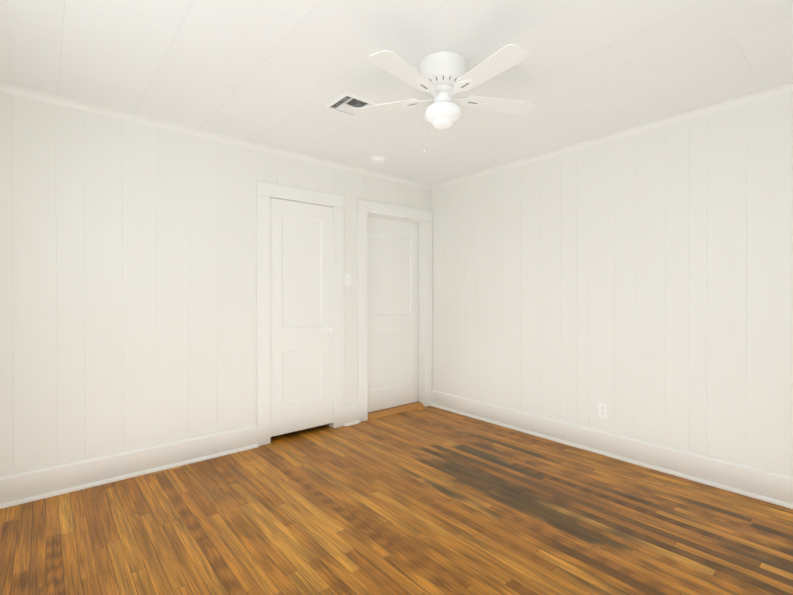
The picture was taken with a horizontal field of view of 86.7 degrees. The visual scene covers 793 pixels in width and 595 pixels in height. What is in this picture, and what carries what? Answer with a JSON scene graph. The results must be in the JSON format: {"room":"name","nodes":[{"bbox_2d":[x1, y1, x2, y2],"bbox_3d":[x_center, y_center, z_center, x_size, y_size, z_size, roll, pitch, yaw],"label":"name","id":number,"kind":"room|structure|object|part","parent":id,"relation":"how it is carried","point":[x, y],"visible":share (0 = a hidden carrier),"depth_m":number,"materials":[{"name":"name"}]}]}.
{"room":"empty bedroom","nodes":[
{"label":"empty bedroom","id":0,"kind":"room"},
{"bbox_2d":[0,92,430,476],"bbox_3d":[-1.051,-0.016,3.551,3.900,2.440,0.120,0,0,-40],"label":"wall","id":1,"kind":"structure","parent":0,"point":[128,285],"depth_m":2.83,"materials":[{"name":"paint"}]},
{"bbox_2d":[0,425,258,508],"bbox_3d":[-1.761,1.122,2.856,1.670,0.172,0.039,0,0,-40],"label":"baseboard","id":2,"kind":"structure","parent":1,"relation":"attached to","point":[31,486],"depth_m":2.78,"materials":[{"name":"white paint"}]},
{"bbox_2d":[256,181,343,445],"bbox_3d":[-0.857,0.176,3.713,0.655,2.054,0.124,0,0,-40],"label":"door frame","id":3,"kind":"structure","parent":1,"relation":"attached to","point":[330,425],"depth_m":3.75,"materials":[{"name":"white paint"}]},
{"bbox_2d":[270,198,333,436],"bbox_3d":[-0.806,0.165,3.654,0.609,1.982,0.106,0,0,-40],"label":"closet door","id":4,"kind":"structure","parent":1,"relation":"in","point":[301,316],"depth_m":3.66,"materials":[{"name":"white paint"}]},
{"bbox_3d":[-0.604,0.293,3.802,0.058,0.058,0.071,0,0,-40],"label":"knob","id":5,"kind":"part","parent":4,"relation":"part of","materials":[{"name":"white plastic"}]},
{"bbox_2d":[344,274,350,285],"bbox_3d":[-0.457,-0.168,3.958,0.070,0.115,0.022,0,0,-40],"label":"light switch","id":6,"kind":"object","parent":1,"relation":"attached to","point":[347,279],"visible":1,"depth_m":3.96,"materials":[{"name":"white plastic"}]},
{"bbox_2d":[344,404,359,426],"bbox_3d":[-0.428,1.116,3.978,0.165,0.172,0.039,0,0,-40],"label":"baseboard","id":7,"kind":"structure","parent":1,"relation":"attached to","point":[350,415],"depth_m":3.97,"materials":[{"name":"white paint"}]},
{"bbox_2d":[368,216,418,412],"bbox_3d":[-0.062,0.164,4.439,0.780,1.990,0.035,0,0,-40],"label":"hall door","id":8,"kind":"structure","parent":1,"relation":"in","point":[393,312],"depth_m":4.45,"materials":[{"name":"white paint"}]},
{"bbox_2d":[357,199,431,421],"bbox_3d":[-0.029,0.127,4.401,0.996,2.145,0.146,0,0,-40],"label":"door frame","id":9,"kind":"structure","parent":1,"relation":"attached to","point":[364,207],"depth_m":4.33,"materials":[{"name":"white paint"}]},
{"bbox_3d":[-0.035,0.172,4.408,0.826,2.054,0.128,0,0,-40],"label":"hall door jamb","id":10,"kind":"part","parent":9,"relation":"part of","materials":[{"name":"white wood"}]},
{"bbox_2d":[368,402,423,419],"bbox_3d":[-0.047,1.182,4.428,0.786,0.034,0.182,0,0,-40],"label":"sill","id":11,"kind":"structure","parent":1,"relation":"attached to","point":[391,410],"depth_m":4.38,"materials":[{"name":"orange wood"}]},
{"bbox_2d":[0,82,430,188],"bbox_3d":[-1.001,-1.216,3.486,3.660,0.040,0.034,0,0,-40],"label":"crown molding","id":12,"kind":"structure","parent":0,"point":[38,95],"depth_m":3.03,"materials":[{"name":"white paint"}]},
{"bbox_2d":[0,406,792,594],"bbox_3d":[-0.149,1.250,2.487,3.900,0.080,4.880,0,0,-40],"label":"floor","id":13,"kind":"structure","parent":0,"point":[429,500],"depth_m":2.23,"materials":[{"name":"brown wood"}]},
{"bbox_2d":[0,0,792,184],"bbox_3d":[-0.149,-1.280,2.473,3.900,0.100,4.880,0,0,-40],"label":"ceiling","id":14,"kind":"structure","parent":0,"point":[280,74],"depth_m":2.21,"materials":[{"name":"paint"}]},
{"bbox_2d":[325,92,375,115],"bbox_3d":[-0.294,-1.223,2.680,0.229,0.016,0.245,0,0,-40],"label":"ceiling vent","id":15,"kind":"object","parent":14,"relation":"in","point":[345,102],"visible":0.83,"depth_m":2.65,"materials":[{"name":"white metal"}]},
{"bbox_2d":[371,156,385,163],"bbox_3d":[-0.163,-1.219,3.730,0.134,0.035,0.134,0,0,-40],"label":"smoke detector","id":16,"kind":"object","parent":14,"relation":"attached to","point":[378,159],"visible":1,"depth_m":3.69,"materials":[{"name":"white plastic"}]},
{"bbox_2d":[350,44,534,153],"bbox_3d":[0.247,-0.993,2.184,1.013,0.471,1.003,0,0,-40],"label":"ceiling fan","id":17,"kind":"object","parent":14,"relation":"hanging from","point":[442,78],"visible":1,"depth_m":2.12,"materials":[{"name":"white"}]},
{"bbox_3d":[0.225,-0.898,2.212,0.134,0.282,0.111,0,0,-40],"label":"chain","id":18,"kind":"part","parent":17,"relation":"part of","materials":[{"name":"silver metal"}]},
{"bbox_3d":[0.244,-0.954,2.212,0.193,0.132,0.193,0,0,-40],"label":"globe","id":19,"kind":"part","parent":17,"relation":"part of","materials":[{"name":"white glass"}]},
{"bbox_2d":[431,91,792,476],"bbox_3d":[1.651,-0.014,3.277,0.120,2.440,3.780,0,0,-40],"label":"wall","id":20,"kind":"structure","parent":0,"point":[640,284],"depth_m":3.04,"materials":[{"name":"paint"}]},
{"bbox_2d":[598,403,607,418],"bbox_3d":[1.596,0.876,3.249,0.008,0.115,0.070,0,0,-40],"label":"wall outlet","id":21,"kind":"object","parent":20,"relation":"attached to","point":[602,410],"visible":1,"depth_m":3.24,"materials":[{"name":"white plastic"}]},
{"bbox_2d":[430,390,792,508],"bbox_3d":[1.551,1.120,3.278,0.039,0.172,3.660,0,0,-40],"label":"baseboard","id":22,"kind":"structure","parent":20,"relation":"attached to","point":[766,486],"depth_m":3.03,"materials":[{"name":"white paint"}]},
{"bbox_2d":[431,82,792,189],"bbox_3d":[1.553,-1.214,3.267,0.034,0.040,3.660,0,0,-40],"label":"crown molding","id":23,"kind":"structure","parent":20,"relation":"attached to","point":[757,96],"depth_m":3.03,"materials":[{"name":"white paint"}]}
]}

